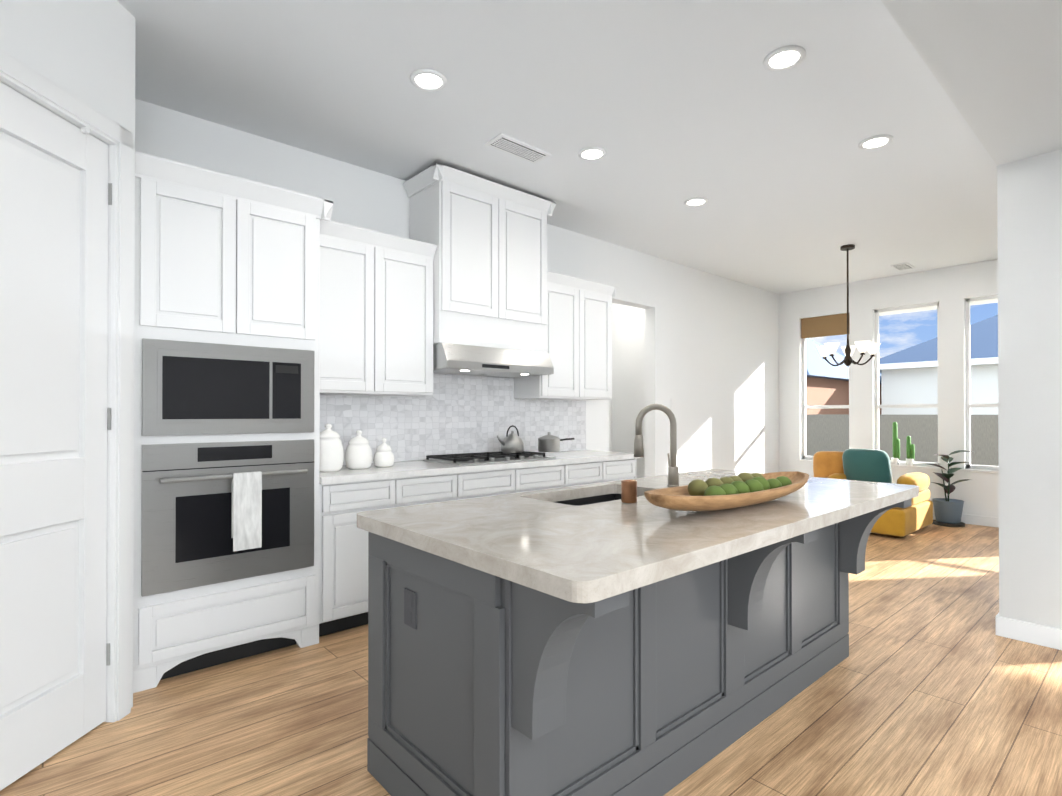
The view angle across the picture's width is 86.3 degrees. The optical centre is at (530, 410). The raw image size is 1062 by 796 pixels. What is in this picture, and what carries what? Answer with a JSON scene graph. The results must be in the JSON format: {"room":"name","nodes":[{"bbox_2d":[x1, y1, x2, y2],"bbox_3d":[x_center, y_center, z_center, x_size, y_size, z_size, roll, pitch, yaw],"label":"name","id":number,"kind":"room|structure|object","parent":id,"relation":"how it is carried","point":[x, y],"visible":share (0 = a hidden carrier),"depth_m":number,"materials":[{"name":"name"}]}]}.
{"room":"kitchen","nodes":[
{"label":"kitchen","id":0,"kind":"room"},
{"bbox_2d":[0,0,134,707],"bbox_3d":[-1.882,-0.223,0.921,0.120,3.000,3.100,0,0,4],"label":"wall","id":1,"kind":"structure","parent":0,"point":[83,50],"depth_m":2.23,"materials":[{"name":"white paint"}]},
{"bbox_2d":[0,48,132,790],"bbox_3d":[-1.805,0.045,1.937,0.148,2.475,0.990,0,0,4],"label":"door","id":2,"kind":"structure","parent":1,"relation":"attached to","point":[66,223],"depth_m":2.13,"materials":[{"name":"white wood"}]},
{"bbox_2d":[135,99,778,476],"bbox_3d":[-0.197,-0.201,4.939,10.250,3.000,0.140,0,0,-41],"label":"wall","id":3,"kind":"structure","parent":0,"point":[712,355],"depth_m":6.30,"materials":[{"name":"white paint"}]},
{"bbox_2d":[325,215,388,394],"bbox_3d":[-1.267,-0.633,3.653,0.510,1.050,0.352,0,0,-41],"label":"upper cabinet","id":4,"kind":"object","parent":3,"relation":"attached to","point":[356,258],"depth_m":3.57,"materials":[{"name":"white wood"}]},
{"bbox_2d":[376,234,436,395],"bbox_3d":[-0.979,-0.626,3.908,0.511,1.040,0.352,0,0,-41],"label":"upper cabinet","id":5,"kind":"object","parent":3,"relation":"attached to","point":[409,371],"depth_m":3.82,"materials":[{"name":"white wood"}]},
{"bbox_2d":[320,373,585,463],"bbox_3d":[-0.527,0.044,4.548,2.822,0.655,0.006,0,0,-41],"label":"tile backsplash","id":6,"kind":"structure","parent":3,"relation":"attached to","point":[457,414],"depth_m":4.47,"materials":[{"name":"grey tile"}]},
{"bbox_2d":[405,163,556,378],"bbox_3d":[-0.360,-0.982,4.358,1.010,1.385,0.500,0,0,-41],"label":"upper cabinet","id":7,"kind":"object","parent":3,"relation":"attached to","point":[495,294],"depth_m":4.16,"materials":[{"name":"white wood"}]},
{"bbox_2d":[514,273,584,399],"bbox_3d":[0.160,-0.621,4.915,0.508,1.040,0.352,0,0,-41],"label":"upper cabinet","id":8,"kind":"object","parent":3,"relation":"attached to","point":[569,381],"depth_m":4.82,"materials":[{"name":"white wood"}]},
{"bbox_2d":[569,279,616,399],"bbox_3d":[0.446,-0.620,5.168,0.508,1.040,0.352,0,0,-41],"label":"upper cabinet","id":9,"kind":"object","parent":3,"relation":"attached to","point":[598,296],"depth_m":5.08,"materials":[{"name":"white wood"}]},
{"bbox_2d":[671,399,674,408],"bbox_3d":[1.615,-0.073,6.440,0.075,0.120,0.010,0,0,-41],"label":"switch plate","id":10,"kind":"object","parent":3,"relation":"attached to","point":[672,403],"visible":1,"depth_m":6.43,"materials":[{"name":"white plastic"}]},
{"bbox_2d":[0,524,1061,795],"bbox_3d":[2.062,1.315,2.376,10.250,0.060,9.840,0,0,-41],"label":"floor","id":11,"kind":"structure","parent":0,"point":[932,684],"depth_m":2.35,"materials":[{"name":"brown wood"}]},
{"bbox_2d":[133,151,324,692],"bbox_3d":[-1.687,0.064,3.076,0.860,2.450,0.655,0,0,-41],"label":"tall cabinet","id":12,"kind":"object","parent":11,"relation":"on","point":[267,317],"depth_m":2.80,"materials":[{"name":"white wood"}]},
{"bbox_2d":[325,479,408,634],"bbox_3d":[-1.179,0.852,3.543,0.525,0.880,0.622,0,0,-41],"label":"base cabinet","id":13,"kind":"object","parent":11,"relation":"on","point":[346,545],"depth_m":3.26,"materials":[{"name":"white wood"}]},
{"bbox_2d":[325,451,639,482],"bbox_3d":[-0.309,0.396,4.298,2.823,0.040,0.643,0,0,-41],"label":"countertop","id":14,"kind":"structure","parent":13,"relation":"on","point":[405,469],"depth_m":3.94,"materials":[{"name":"white stone"}]},
{"bbox_2d":[319,424,351,471],"bbox_3d":[-1.237,0.225,3.456,0.183,0.290,0.183,0,0,42],"label":"canister set","id":15,"kind":"object","parent":14,"relation":"on","point":[331,447],"depth_m":3.40,"materials":[{"name":"white ceramic"}]},
{"bbox_2d":[352,430,379,468],"bbox_3d":[-1.099,0.248,3.618,0.171,0.245,0.171,0,0,42],"label":"canister set","id":16,"kind":"object","parent":14,"relation":"on","point":[358,453],"depth_m":3.56,"materials":[{"name":"white ceramic"}]},
{"bbox_2d":[380,438,394,466],"bbox_3d":[-0.974,0.277,3.755,0.135,0.190,0.135,0,0,42],"label":"canister set","id":17,"kind":"object","parent":14,"relation":"on","point":[387,459],"depth_m":3.71,"materials":[{"name":"white ceramic"}]},
{"bbox_2d":[409,471,468,505],"bbox_3d":[-0.859,0.853,3.826,0.570,0.880,0.622,0,0,-41],"label":"base cabinet","id":18,"kind":"object","parent":11,"relation":"on","point":[427,489],"depth_m":3.65,"materials":[{"name":"white wood"}]},
{"bbox_2d":[469,467,524,498],"bbox_3d":[-0.503,0.855,4.140,0.620,0.880,0.622,0,0,-41],"label":"base cabinet","id":19,"kind":"object","parent":11,"relation":"on","point":[481,483],"depth_m":3.96,"materials":[{"name":"white wood"}]},
{"bbox_2d":[525,463,572,491],"bbox_3d":[-0.129,0.857,4.472,0.620,0.880,0.622,0,0,-41],"label":"base cabinet","id":20,"kind":"object","parent":11,"relation":"on","point":[536,478],"depth_m":4.30,"materials":[{"name":"white wood"}]},
{"bbox_2d":[573,463,608,485],"bbox_3d":[0.225,0.858,4.785,0.565,0.880,0.622,0,0,-41],"label":"base cabinet","id":21,"kind":"object","parent":11,"relation":"on","point":[583,473],"depth_m":4.61,"materials":[{"name":"white wood"}]},
{"bbox_2d":[609,459,635,481],"bbox_3d":[0.536,0.860,5.060,0.505,0.880,0.622,0,0,-41],"label":"base cabinet","id":22,"kind":"object","parent":11,"relation":"on","point":[619,469],"depth_m":4.87,"materials":[{"name":"white wood"}]},
{"bbox_2d":[367,500,910,795],"bbox_3d":[0.636,0.850,2.392,2.326,0.872,1.075,0,0,-41],"label":"kitchen island","id":23,"kind":"object","parent":11,"relation":"on","point":[598,639],"depth_m":1.81,"materials":[{"name":"painted wood"},{"name":"quartz"}]},
{"bbox_2d":[357,469,918,607],"bbox_3d":[0.635,0.389,2.387,2.400,0.047,1.120,0,0,-41],"label":"island countertop","id":24,"kind":"structure","parent":23,"relation":"on","point":[582,555],"depth_m":1.75,"materials":[{"name":"beige stone"}]},
{"bbox_2d":[557,492,644,503],"bbox_3d":[0.298,0.514,2.496,0.664,0.225,0.374,0,0,-41],"label":"sink","id":25,"kind":"object","parent":24,"relation":"in","point":[592,496],"depth_m":2.72,"materials":[{"name":"black metal"}]},
{"bbox_2d":[621,480,636,502],"bbox_3d":[0.389,0.321,2.243,0.062,0.085,0.061,0,0,-41],"label":"copper cup","id":26,"kind":"object","parent":24,"relation":"on","point":[628,491],"visible":0.98,"depth_m":2.22,"materials":[{"name":"brown metal"}]},
{"bbox_2d":[634,404,680,487],"bbox_3d":[0.610,0.167,2.719,0.210,0.400,0.154,0,0,-41],"label":"faucet","id":27,"kind":"object","parent":24,"relation":"on","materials":[{"name":"silver metal"}]},
{"bbox_2d":[644,471,808,510],"bbox_3d":[0.792,0.308,2.180,1.080,0.111,0.280,0,0,-41],"label":"dough bowl","id":28,"kind":"object","parent":24,"relation":"on","point":[730,492],"visible":1,"depth_m":2.06,"materials":[{"name":"brown wood"}]},
{"bbox_2d":[813,448,932,536],"bbox_3d":[3.791,0.847,6.372,1.050,0.859,1.022,0,0,-41],"label":"armchair","id":29,"kind":"object","parent":11,"relation":"on","point":[871,465],"visible":0.48,"depth_m":6.06,"materials":[{"name":"yellow fabric"}]},
{"bbox_2d":[926,450,972,526],"bbox_3d":[4.783,0.882,6.495,0.426,0.851,0.462,0,0,-41],"label":"rubber plant","id":30,"kind":"object","parent":11,"relation":"on","point":[948,512],"visible":0.98,"depth_m":6.44,"materials":[{"name":"green plant"}]},
{"bbox_2d":[117,0,997,293],"bbox_3d":[2.062,-1.745,2.393,10.250,0.060,9.840,0,0,-41],"label":"ceiling","id":31,"kind":"structure","parent":0,"point":[671,106],"depth_m":3.23,"materials":[{"name":"white paint"}]},
{"bbox_2d":[410,69,446,90],"bbox_3d":[-0.530,-1.705,2.931,0.189,0.011,0.189,0,0,42],"label":"recessed light","id":32,"kind":"object","parent":31,"relation":"in","point":[423,79],"depth_m":2.92,"materials":[{"name":"white"}]},
{"bbox_2d":[485,133,550,163],"bbox_3d":[-0.079,-1.699,3.689,0.420,0.015,0.170,0,0,-41],"label":"ceiling vent","id":33,"kind":"object","parent":31,"relation":"in","point":[516,147],"depth_m":3.67,"materials":[{"name":"white metal"}]},
{"bbox_2d":[578,147,606,160],"bbox_3d":[0.407,-1.701,3.759,0.189,0.011,0.189,0,0,42],"label":"recessed light","id":34,"kind":"object","parent":31,"relation":"in","point":[588,153],"depth_m":3.75,"materials":[{"name":"white plastic"}]},
{"bbox_2d":[684,197,707,206],"bbox_3d":[1.345,-1.696,4.615,0.189,0.011,0.189,0,0,42],"label":"recessed light","id":35,"kind":"object","parent":31,"relation":"in","point":[696,201],"depth_m":4.60,"materials":[{"name":"white"}]},
{"bbox_2d":[763,45,805,70],"bbox_3d":[1.230,-1.706,2.752,0.189,0.011,0.189,0,0,42],"label":"recessed light","id":36,"kind":"object","parent":31,"relation":"in","point":[784,58],"depth_m":2.74,"materials":[{"name":"white plastic"}]},
{"bbox_2d":[817,244,880,365],"bbox_3d":[3.256,-1.076,5.863,0.585,1.240,0.562,0,0,-41],"label":"chandelier","id":37,"kind":"object","parent":31,"relation":"hanging from","point":[863,347],"visible":1,"depth_m":5.81,"materials":[{"name":"white glass"}]},
{"bbox_2d":[858,134,892,149],"bbox_3d":[2.189,-1.702,3.600,0.189,0.011,0.189,0,0,42],"label":"recessed light","id":38,"kind":"object","parent":31,"relation":"in","point":[878,141],"depth_m":3.59,"materials":[{"name":"white"}]},
{"bbox_2d":[890,262,914,270],"bbox_3d":[4.360,-1.683,6.640,0.320,0.015,0.170,0,0,-41],"label":"ceiling vent","id":39,"kind":"object","parent":31,"relation":"in","point":[902,266],"depth_m":6.61,"materials":[{"name":"white metal"}]},
{"bbox_2d":[609,303,612,451],"bbox_3d":[0.226,-0.189,7.088,2.530,3.000,0.140,0,0,-41],"label":"wall","id":40,"kind":"structure","parent":0,"point":[610,401],"depth_m":7.77,"materials":[{"name":"white paint"}]},
{"bbox_2d":[613,303,644,477],"bbox_3d":[1.568,-0.188,7.374,0.140,3.000,1.170,0,0,-41],"label":"wall","id":41,"kind":"structure","parent":0,"point":[626,403],"depth_m":7.57,"materials":[{"name":"white paint"}]},
{"bbox_2d":[779,259,998,517],"bbox_3d":[6.326,-0.200,5.194,0.140,3.000,8.400,0,0,-41],"label":"wall","id":42,"kind":"structure","parent":0,"point":[951,289],"depth_m":7.07,"materials":[{"name":"white paint"}]},
{"bbox_2d":[801,313,849,458],"bbox_3d":[4.054,-0.306,7.775,0.095,1.980,0.645,0,0,-41],"label":"window","id":43,"kind":"structure","parent":42,"relation":"in","point":[827,325],"depth_m":7.84,"materials":[{"name":"white plastic"}]},
{"bbox_2d":[797,459,998,472],"bbox_3d":[5.961,0.685,5.534,0.100,0.025,6.580,0,0,-41],"label":"window sill","id":44,"kind":"structure","parent":42,"relation":"attached to","point":[939,468],"depth_m":6.79,"materials":[{"name":"white wood"}]},
{"bbox_2d":[891,422,914,465],"bbox_3d":[4.622,0.410,7.045,0.088,0.539,0.253,0,0,-41],"label":"plant","id":45,"kind":"object","parent":44,"relation":"on","point":[910,451],"visible":1,"depth_m":7.06,"materials":[{"name":"green plant"}]},
{"bbox_2d":[875,302,939,466],"bbox_3d":[4.699,-0.309,7.073,0.060,1.980,0.710,0,0,-41],"label":"window","id":46,"kind":"structure","parent":42,"relation":"in","point":[877,446],"depth_m":7.12,"materials":[{"name":"white plastic"}]},
{"bbox_2d":[879,299,997,315],"bbox_3d":[5.831,-1.354,6.284,0.545,0.080,6.800,0,0,-41],"label":"eave","id":47,"kind":"object","parent":42,"relation":"attached to","point":[935,307],"depth_m":7.34,"materials":[{"name":"white paint"}]},
{"bbox_2d":[933,511,998,527],"bbox_3d":[6.268,1.245,5.135,0.015,0.110,8.120,0,0,-41],"label":"baseboard","id":48,"kind":"structure","parent":42,"relation":"attached to","point":[966,518],"depth_m":6.44,"materials":[{"name":"white wood"}]},
{"bbox_2d":[966,295,998,469],"bbox_3d":[5.328,-0.313,6.361,0.060,1.980,0.710,0,0,-41],"label":"window","id":49,"kind":"structure","parent":42,"relation":"in","point":[968,364],"depth_m":6.59,"materials":[{"name":"white plastic"}]},
{"bbox_2d":[881,0,1061,165],"bbox_3d":[2.042,-1.565,2.414,9.970,0.300,0.420,0,0,-41],"label":"ceiling","id":50,"kind":"structure","parent":0,"point":[995,67],"depth_m":2.30,"materials":[{"name":"white paint"}]},
{"bbox_2d":[997,149,1061,628],"bbox_3d":[3.057,-0.060,3.304,0.620,2.700,0.420,0,0,-41],"label":"wall","id":51,"kind":"structure","parent":0,"point":[1029,207],"depth_m":3.15,"materials":[{"name":"white paint"}]},
{"bbox_2d":[995,613,998,635],"bbox_3d":[2.914,1.236,3.458,0.650,0.110,0.018,0,0,-41],"label":"baseboard","id":52,"kind":"structure","parent":51,"relation":"attached to","point":[996,617],"depth_m":3.25,"materials":[{"name":"white wood"}]},
{"bbox_2d":[998,615,1061,649],"bbox_3d":[2.817,1.234,3.091,0.018,0.110,0.390,0,0,-41],"label":"baseboard","id":53,"kind":"structure","parent":51,"relation":"attached to","point":[1038,634],"depth_m":3.14,"materials":[{"name":"white wood"}]},
{"bbox_3d":[24.465,1.752,31.422,61.780,0.020,75.000,0,0,-41],"label":"ground","id":54,"kind":"structure","parent":0,"visible":0},
{"bbox_2d":[806,315,998,465],"bbox_3d":[12.714,-1.653,23.052,23.500,6.700,42.000,0,0,-41],"label":"neighboring building","id":55,"kind":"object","parent":54,"relation":"on","point":[909,375],"visible":0.19,"depth_m":19.17,"materials":[{"name":"white"}]}
]}

